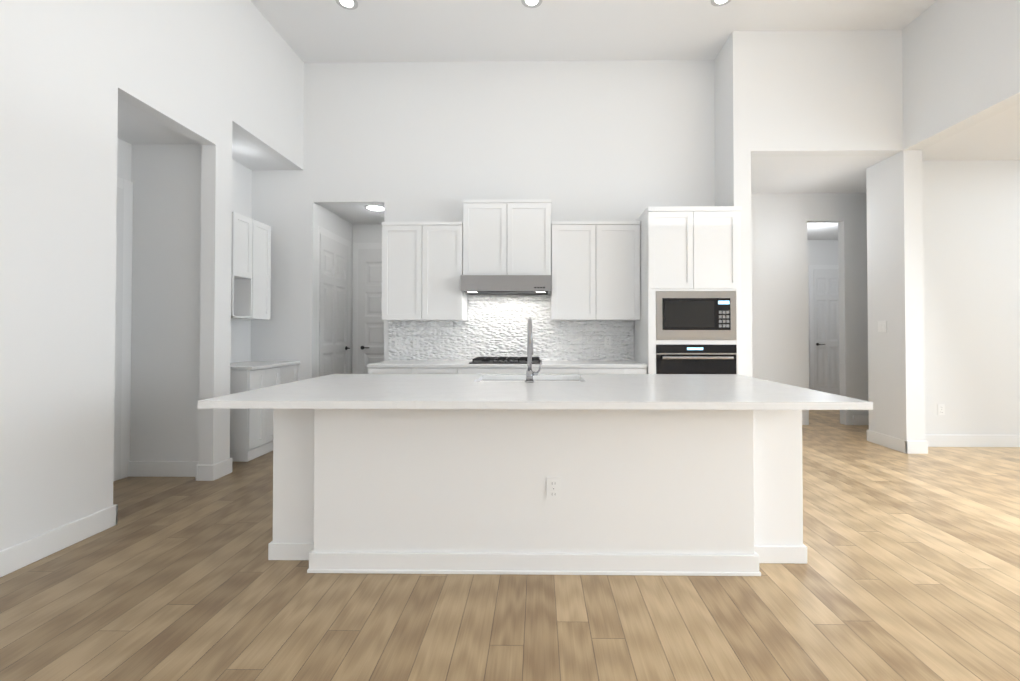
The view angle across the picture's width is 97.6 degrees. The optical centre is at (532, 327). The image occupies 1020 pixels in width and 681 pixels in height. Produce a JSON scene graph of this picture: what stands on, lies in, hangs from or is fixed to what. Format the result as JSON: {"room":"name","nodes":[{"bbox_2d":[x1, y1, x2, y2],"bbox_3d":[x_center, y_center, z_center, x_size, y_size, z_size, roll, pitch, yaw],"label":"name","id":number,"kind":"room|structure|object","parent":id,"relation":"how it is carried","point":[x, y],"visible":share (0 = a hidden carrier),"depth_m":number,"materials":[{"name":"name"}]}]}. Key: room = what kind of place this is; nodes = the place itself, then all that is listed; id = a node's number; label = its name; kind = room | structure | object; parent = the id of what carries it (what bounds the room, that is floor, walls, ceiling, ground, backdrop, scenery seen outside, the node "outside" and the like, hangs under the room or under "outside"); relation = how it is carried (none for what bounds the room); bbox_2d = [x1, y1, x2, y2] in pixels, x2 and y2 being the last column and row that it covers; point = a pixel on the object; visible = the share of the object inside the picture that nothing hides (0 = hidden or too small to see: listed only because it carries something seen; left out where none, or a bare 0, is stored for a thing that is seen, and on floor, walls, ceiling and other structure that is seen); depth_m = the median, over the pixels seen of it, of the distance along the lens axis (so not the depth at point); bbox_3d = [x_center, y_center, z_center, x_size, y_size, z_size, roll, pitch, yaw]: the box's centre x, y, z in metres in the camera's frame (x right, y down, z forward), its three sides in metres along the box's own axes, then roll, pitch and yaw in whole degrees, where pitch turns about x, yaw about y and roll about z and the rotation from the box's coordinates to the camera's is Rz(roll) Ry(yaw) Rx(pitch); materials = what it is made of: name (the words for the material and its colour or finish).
{"room":"kitchen","nodes":[
{"label":"kitchen","id":0,"kind":"room"},
{"bbox_2d":[117,138,132,181],"bbox_3d":[-3.535,-0.915,3.358,0.120,4.360,1.195,0,-1,1],"label":"wall","id":1,"kind":"structure","parent":0,"point":[124,149],"depth_m":3.80,"materials":[{"name":"white paint"}]},
{"bbox_2d":[113,187,123,480],"bbox_3d":[-3.434,0.043,3.347,0.076,2.435,0.810,0,-1,1],"label":"hall door","id":2,"kind":"structure","parent":1,"relation":"in","point":[118,334],"depth_m":3.72,"materials":[{"name":"white paint"}]},
{"bbox_2d":[117,177,132,478],"bbox_3d":[-3.466,0.000,3.348,0.018,2.530,0.990,0,-1,1],"label":"door frame","id":3,"kind":"structure","parent":1,"relation":"attached to","point":[125,185],"depth_m":3.80,"materials":[{"name":"white paint"}]},
{"bbox_2d":[117,98,198,143],"bbox_3d":[-3.130,-1.645,3.372,0.690,0.100,0.975,0,-1,1],"label":"ceiling","id":4,"kind":"structure","parent":0,"point":[136,126],"depth_m":3.60,"materials":[{"name":"white paint"}]},
{"bbox_2d":[130,144,201,460],"bbox_3d":[-3.108,-0.908,3.901,0.660,4.360,0.100,0,-1,1],"label":"wall","id":5,"kind":"structure","parent":0,"point":[165,179],"depth_m":3.84,"materials":[{"name":"white paint"}]},
{"bbox_2d":[128,461,211,478],"bbox_3d":[-3.124,1.206,3.816,0.690,0.130,0.016,0,-1,1],"label":"baseboard","id":6,"kind":"structure","parent":5,"relation":"attached to","point":[135,468],"depth_m":3.81,"materials":[{"name":"white paint"}]},
{"bbox_2d":[0,0,353,550],"bbox_3d":[-2.743,-0.948,0.755,0.150,4.360,11.620,0,-1,1],"label":"wall","id":7,"kind":"structure","parent":0,"point":[209,76],"depth_m":2.69,"materials":[{"name":"white paint"}]},
{"bbox_2d":[0,504,117,576],"bbox_3d":[-2.729,1.144,-1.111,0.046,0.130,7.941,0,-1,1],"label":"baseboard","id":8,"kind":"structure","parent":7,"relation":"attached to","point":[25,553],"depth_m":2.49,"materials":[{"name":"white paint"}]},
{"bbox_2d":[317,226,350,376],"bbox_3d":[-2.595,0.032,5.837,0.018,2.530,0.990,0,-1,1],"label":"door frame","id":9,"kind":"structure","parent":7,"relation":"attached to","point":[329,234],"depth_m":5.78,"materials":[{"name":"white paint"}]},
{"bbox_2d":[319,234,349,376],"bbox_3d":[-2.562,0.074,5.836,0.077,2.435,0.810,0,-1,1],"label":"door","id":10,"kind":"structure","parent":7,"relation":"in","point":[333,317],"depth_m":5.80,"materials":[{"name":"white paint"}]},
{"bbox_2d":[230,159,251,362],"bbox_3d":[-3.309,-0.899,4.613,0.120,4.360,1.320,0,-1,1],"label":"wall","id":11,"kind":"structure","parent":0,"point":[241,205],"depth_m":4.98,"materials":[{"name":"white paint"}]},
{"bbox_2d":[231,212,270,319],"bbox_3d":[-3.058,-0.607,4.591,0.377,1.024,0.610,0,-1,1],"label":"upper cabinet","id":12,"kind":"object","parent":11,"relation":"attached to","point":[251,269],"visible":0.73,"depth_m":4.55,"materials":[{"name":"white paint"}]},
{"bbox_2d":[232,130,291,169],"bbox_3d":[-3.010,-1.880,4.561,0.480,0.100,1.200,0,-1,1],"label":"ceiling","id":13,"kind":"structure","parent":0,"point":[248,154],"depth_m":4.76,"materials":[{"name":"white paint"}]},
{"bbox_2d":[321,205,383,223],"bbox_3d":[-2.109,-1.553,5.856,0.990,0.100,1.180,0,-1,1],"label":"ceiling","id":14,"kind":"structure","parent":0,"point":[356,214],"depth_m":5.86,"materials":[{"name":"white paint"}]},
{"bbox_2d":[364,205,383,210],"bbox_3d":[-1.967,-1.503,5.603,0.284,0.006,0.284,0,-1,1],"label":"recessed light","id":15,"kind":"object","parent":14,"relation":"in","point":[374,207],"visible":0.79,"depth_m":5.57,"materials":[{"name":"grey"}]},
{"bbox_2d":[354,224,381,242],"bbox_3d":[-2.100,-0.195,6.489,0.930,3.000,0.120,0,-1,1],"label":"wall","id":16,"kind":"structure","parent":0,"point":[363,233],"depth_m":6.45,"materials":[{"name":"white paint"}]},
{"bbox_2d":[353,243,381,373],"bbox_3d":[-2.101,0.039,6.417,0.956,2.530,0.018,0,-1,1],"label":"door frame","id":17,"kind":"structure","parent":16,"relation":"attached to","point":[356,246],"depth_m":6.42,"materials":[{"name":"white paint"}]},
{"bbox_2d":[358,249,383,373],"bbox_3d":[-2.102,0.081,6.384,0.810,2.435,0.076,0,-1,1],"label":"door","id":18,"kind":"structure","parent":16,"relation":"in","point":[370,335],"depth_m":6.42,"materials":[{"name":"white paint"}]},
{"bbox_2d":[251,60,714,380],"bbox_3d":[-0.637,-0.892,5.179,5.450,4.360,0.120,0,-1,1],"label":"wall","id":19,"kind":"structure","parent":0,"point":[618,140],"depth_m":5.13,"materials":[{"name":"white paint"}]},
{"bbox_2d":[382,221,466,320],"bbox_3d":[-1.178,-0.609,4.942,0.867,1.051,0.353,0,-1,1],"label":"upper cabinet","id":20,"kind":"object","parent":19,"relation":"attached to","point":[422,267],"visible":0.96,"depth_m":4.78,"materials":[{"name":"white paint"}]},
{"bbox_2d":[463,199,550,274],"bbox_3d":[-0.269,-0.957,4.935,0.944,0.825,0.353,0,-1,1],"label":"upper cabinet","id":21,"kind":"object","parent":19,"relation":"attached to","point":[506,236],"visible":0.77,"depth_m":4.77,"materials":[{"name":"white paint"}]},
{"bbox_2d":[460,275,550,294],"bbox_3d":[-0.270,-0.458,4.849,0.940,0.168,0.486,0,-1,1],"label":"range hood","id":22,"kind":"object","parent":21,"relation":"attached to","point":[505,284],"visible":1,"depth_m":4.61,"materials":[{"name":"silver metal"}]},
{"bbox_2d":[389,295,633,360],"bbox_3d":[-0.244,-0.084,5.096,2.798,0.910,0.010,0,-1,1],"label":"backsplash","id":23,"kind":"structure","parent":19,"relation":"attached to","point":[494,326],"depth_m":5.09,"materials":[{"name":"tile"}]},
{"bbox_2d":[395,337,400,346],"bbox_3d":[-1.533,0.162,5.099,0.072,0.117,0.008,0,-1,1],"label":"outlet","id":24,"kind":"object","parent":23,"relation":"attached to","point":[397,341],"visible":1,"depth_m":5.10,"materials":[{"name":"white plastic"}]},
{"bbox_2d":[413,337,418,346],"bbox_3d":[-1.328,0.162,5.096,0.072,0.117,0.008,0,-1,1],"label":"outlet","id":25,"kind":"object","parent":23,"relation":"attached to","point":[415,341],"visible":1,"depth_m":5.09,"materials":[{"name":"white plastic"}]},
{"bbox_2d":[605,337,610,346],"bbox_3d":[0.857,0.157,5.069,0.072,0.117,0.008,0,-1,1],"label":"outlet","id":26,"kind":"object","parent":23,"relation":"attached to","point":[607,341],"visible":1,"depth_m":5.07,"materials":[{"name":"white plastic"}]},
{"bbox_2d":[551,221,640,320],"bbox_3d":[0.680,-0.610,4.919,0.946,1.051,0.353,0,-1,1],"label":"upper cabinet","id":27,"kind":"object","parent":19,"relation":"attached to","point":[595,270],"visible":0.94,"depth_m":4.76,"materials":[{"name":"white paint"}]},
{"bbox_2d":[0,410,1019,680],"bbox_3d":[1.479,1.309,2.864,17.000,0.100,16.000,0,-1,1],"label":"floor","id":28,"kind":"structure","parent":0,"point":[908,570],"depth_m":2.02,"materials":[{"name":"brown wood"}]},
{"bbox_2d":[230,361,299,461],"bbox_3d":[-2.957,0.830,4.690,0.577,0.905,0.867,0,-1,1],"label":"base cabinet","id":29,"kind":"object","parent":28,"relation":"on","point":[251,434],"visible":0.5,"depth_m":4.36,"materials":[{"name":"white paint"}]},
{"bbox_2d":[368,368,414,373],"bbox_3d":[-1.421,0.845,4.788,0.452,0.878,0.632,0,-1,1],"label":"base cabinet","id":30,"kind":"object","parent":28,"relation":"on","point":[371,370],"depth_m":4.48,"materials":[{"name":"white paint"}]},
{"bbox_2d":[415,368,458,373],"bbox_3d":[-0.970,0.845,4.782,0.450,0.878,0.632,0,-1,1],"label":"base cabinet","id":31,"kind":"object","parent":28,"relation":"on","point":[417,370],"depth_m":4.47,"materials":[{"name":"white paint"}]},
{"bbox_2d":[459,368,494,373],"bbox_3d":[-0.555,0.845,4.777,0.380,0.878,0.632,0,-1,1],"label":"base cabinet","id":32,"kind":"object","parent":28,"relation":"on","point":[461,370],"depth_m":4.47,"materials":[{"name":"white paint"}]},
{"bbox_2d":[495,368,534,373],"bbox_3d":[-0.175,0.845,4.772,0.380,0.878,0.632,0,-1,1],"label":"base cabinet","id":33,"kind":"object","parent":28,"relation":"on","point":[497,370],"depth_m":4.46,"materials":[{"name":"white paint"}]},
{"bbox_2d":[250,378,825,575],"bbox_3d":[0.024,0.819,2.807,2.888,0.878,1.082,0,-1,1],"label":"kitchen island","id":34,"kind":"object","parent":28,"relation":"on","point":[530,472],"depth_m":2.29,"materials":[{"name":"white paint"}]},
{"bbox_2d":[198,378,869,409],"bbox_3d":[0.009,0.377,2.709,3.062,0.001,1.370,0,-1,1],"label":"island countertop","id":35,"kind":"structure","parent":34,"relation":"on","point":[239,403],"depth_m":2.03,"materials":[{"name":"white stone"}]},
{"bbox_2d":[470,378,585,385],"bbox_3d":[-0.015,0.488,3.083,0.737,0.237,0.432,0,-1,1],"label":"sink","id":36,"kind":"object","parent":35,"relation":"in","point":[481,381],"depth_m":2.81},
{"bbox_2d":[525,318,541,382],"bbox_3d":[0.010,0.140,2.903,0.111,0.410,0.242,0,-1,1],"label":"faucet","id":37,"kind":"object","parent":35,"relation":"on","point":[529,372],"depth_m":2.80,"materials":[{"name":"silver metal"}]},
{"bbox_2d":[546,477,560,499],"bbox_3d":[0.109,0.822,2.283,0.072,0.117,0.008,0,-1,1],"label":"outlet","id":38,"kind":"object","parent":34,"relation":"attached to","point":[553,484],"depth_m":2.28,"materials":[{"name":"white plastic"}]},
{"bbox_2d":[535,368,578,373],"bbox_3d":[0.240,0.845,4.767,0.450,0.878,0.632,0,-1,1],"label":"base cabinet","id":39,"kind":"object","parent":28,"relation":"on","point":[543,370],"depth_m":4.46,"materials":[{"name":"white paint"}]},
{"bbox_2d":[579,368,626,373],"bbox_3d":[0.690,0.844,4.761,0.450,0.878,0.632,0,-1,1],"label":"base cabinet","id":40,"kind":"object","parent":28,"relation":"on","point":[581,370],"depth_m":4.45,"materials":[{"name":"white paint"}]},
{"bbox_2d":[367,360,646,367],"bbox_3d":[-0.253,0.386,4.776,2.808,0.036,0.638,0,-1,1],"label":"countertop","id":41,"kind":"structure","parent":40,"relation":"on","point":[390,363],"depth_m":4.47,"materials":[{"name":"white stone"}]},
{"bbox_2d":[469,357,541,363],"bbox_3d":[-0.269,0.345,4.788,0.745,0.046,0.500,0,-1,1],"label":"cooktop","id":42,"kind":"object","parent":41,"relation":"in","point":[502,360],"visible":0.98,"depth_m":4.62,"materials":[{"name":"black metal"}]},
{"bbox_2d":[627,368,646,373],"bbox_3d":[1.033,0.844,4.757,0.236,0.878,0.632,0,-1,1],"label":"base cabinet","id":43,"kind":"object","parent":28,"relation":"on","point":[629,370],"depth_m":4.45,"materials":[{"name":"white paint"}]},
{"bbox_2d":[634,206,741,374],"bbox_3d":[1.618,0.040,4.717,0.926,2.485,0.716,0,-1,1],"label":"tall cabinet","id":44,"kind":"object","parent":28,"relation":"on","point":[689,322],"visible":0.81,"depth_m":4.43,"materials":[{"name":"white paint"}]},
{"bbox_2d":[656,291,735,339],"bbox_3d":[1.624,-0.119,4.573,0.787,0.484,0.334,0,-1,1],"label":"microwave","id":45,"kind":"object","parent":44,"relation":"in","point":[680,315],"depth_m":4.41,"materials":[{"name":"grey metal"}]},
{"bbox_2d":[656,345,736,373],"bbox_3d":[1.624,0.498,4.543,0.787,0.660,0.379,0,-1,1],"label":"oven","id":46,"kind":"object","parent":44,"relation":"in","point":[670,359],"depth_m":4.41,"materials":[{"name":"black glass"}]},
{"bbox_2d":[867,429,911,453],"bbox_3d":[3.816,1.219,4.803,0.016,0.130,0.526,0,-1,1],"label":"baseboard","id":47,"kind":"structure","parent":28,"relation":"on","point":[904,446],"depth_m":4.74,"materials":[{"name":"white paint"}]},
{"bbox_2d":[250,0,936,62],"bbox_3d":[0.563,-3.196,0.092,6.780,0.120,10.320,0,-1,1],"label":"ceiling","id":48,"kind":"structure","parent":0,"point":[320,31],"depth_m":4.54,"materials":[{"name":"white paint"}]},
{"bbox_2d":[335,0,357,9],"bbox_3d":[-1.754,-3.081,4.220,0.200,0.006,0.200,0,-1,1],"label":"recessed light","id":49,"kind":"object","parent":48,"relation":"in","point":[349,4],"visible":1,"depth_m":4.25,"materials":[{"name":"grey"}]},
{"bbox_2d":[521,0,541,7],"bbox_3d":[-0.005,-3.081,4.198,0.200,0.006,0.200,0,-1,1],"label":"recessed light","id":50,"kind":"object","parent":48,"relation":"in","point":[531,3],"visible":1,"depth_m":4.23,"materials":[{"name":"grey"}]},
{"bbox_2d":[711,0,730,5],"bbox_3d":[1.775,-3.081,4.176,0.200,0.006,0.200,0,-1,1],"label":"recessed light","id":51,"kind":"object","parent":48,"relation":"in","point":[718,2],"visible":1,"depth_m":4.22,"materials":[{"name":"grey"}]},
{"bbox_2d":[715,31,751,376],"bbox_3d":[2.181,-0.889,5.368,0.180,4.360,1.530,0,-1,1],"label":"wall","id":52,"kind":"structure","parent":0,"point":[732,126],"depth_m":4.62,"materials":[{"name":"white paint"}]},
{"bbox_2d":[751,193,868,424],"bbox_3d":[4.149,-0.306,6.041,3.740,3.210,0.120,0,-1,1],"label":"wall","id":53,"kind":"structure","parent":0,"point":[786,252],"depth_m":5.97,"materials":[{"name":"white paint"}]},
{"bbox_2d":[809,265,838,389],"bbox_3d":[5.570,0.069,8.419,0.680,2.520,0.018,0,-1,1],"label":"door frame","id":54,"kind":"structure","parent":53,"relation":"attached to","point":[811,329],"depth_m":8.42,"materials":[{"name":"white paint"}]},
{"bbox_2d":[813,269,839,394],"bbox_3d":[5.569,0.106,8.387,0.520,2.435,0.076,0,-1,1],"label":"room door","id":55,"kind":"structure","parent":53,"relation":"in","point":[826,328],"depth_m":8.41,"materials":[{"name":"white paint"}]},
{"bbox_2d":[853,415,868,424],"bbox_3d":[5.149,1.233,5.941,1.740,0.130,0.016,0,-1,1],"label":"baseboard","id":56,"kind":"structure","parent":53,"relation":"attached to","point":[857,419],"depth_m":5.94,"materials":[{"name":"white paint"}]},
{"bbox_2d":[807,223,837,239],"bbox_3d":[4.535,-1.735,7.289,3.000,0.100,2.350,0,-1,1],"label":"ceiling","id":57,"kind":"structure","parent":0,"point":[822,231],"depth_m":7.77,"materials":[{"name":"white paint"}]},
{"bbox_2d":[750,30,902,156],"bbox_3d":[3.042,-2.453,4.687,1.560,1.250,0.150,0,-1,1],"label":"wall","id":58,"kind":"structure","parent":0,"point":[828,93],"depth_m":4.61,"materials":[{"name":"white paint"}]},
{"bbox_2d":[751,104,1019,193],"bbox_3d":[5.578,-1.932,0.417,6.740,0.100,11.130,0,-1,1],"label":"ceiling","id":59,"kind":"structure","parent":0,"point":[820,174],"depth_m":4.87,"materials":[{"name":"white paint"}]},
{"bbox_2d":[866,150,924,440],"bbox_3d":[3.919,-0.896,4.841,0.190,4.360,0.520,0,-1,1],"label":"pillar","id":60,"kind":"structure","parent":0,"point":[896,364],"depth_m":4.68,"materials":[{"name":"white paint"}]},
{"bbox_2d":[878,321,886,331],"bbox_3d":[3.820,-0.016,4.871,0.009,0.120,0.120,0,-1,1],"label":"light switch","id":61,"kind":"object","parent":60,"relation":"attached to","point":[882,326],"visible":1,"depth_m":4.86,"materials":[{"name":"white plastic"}]},
{"bbox_2d":[902,0,1019,149],"bbox_3d":[3.854,-2.515,-0.259,0.190,1.250,9.720,0,-1,1],"label":"wall","id":62,"kind":"structure","parent":0,"point":[961,65],"depth_m":4.01,"materials":[{"name":"white paint"}]},
{"bbox_2d":[922,160,1019,434],"bbox_3d":[6.506,-0.320,4.941,4.980,3.210,0.240,0,-1,1],"label":"wall","id":63,"kind":"structure","parent":0,"point":[971,240],"depth_m":4.82,"materials":[{"name":"white paint"}]},
{"bbox_2d":[938,404,944,414],"bbox_3d":[4.424,0.884,4.827,0.072,0.117,0.008,0,-1,1],"label":"outlet","id":64,"kind":"object","parent":63,"relation":"attached to","point":[941,409],"visible":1,"depth_m":4.83,"materials":[{"name":"white plastic"}]},
{"bbox_2d":[912,435,1019,450],"bbox_3d":[6.509,1.218,4.793,4.990,0.130,0.016,0,-1,1],"label":"baseboard","id":65,"kind":"structure","parent":63,"relation":"attached to","point":[930,440],"depth_m":4.81,"materials":[{"name":"white paint"}]}
]}

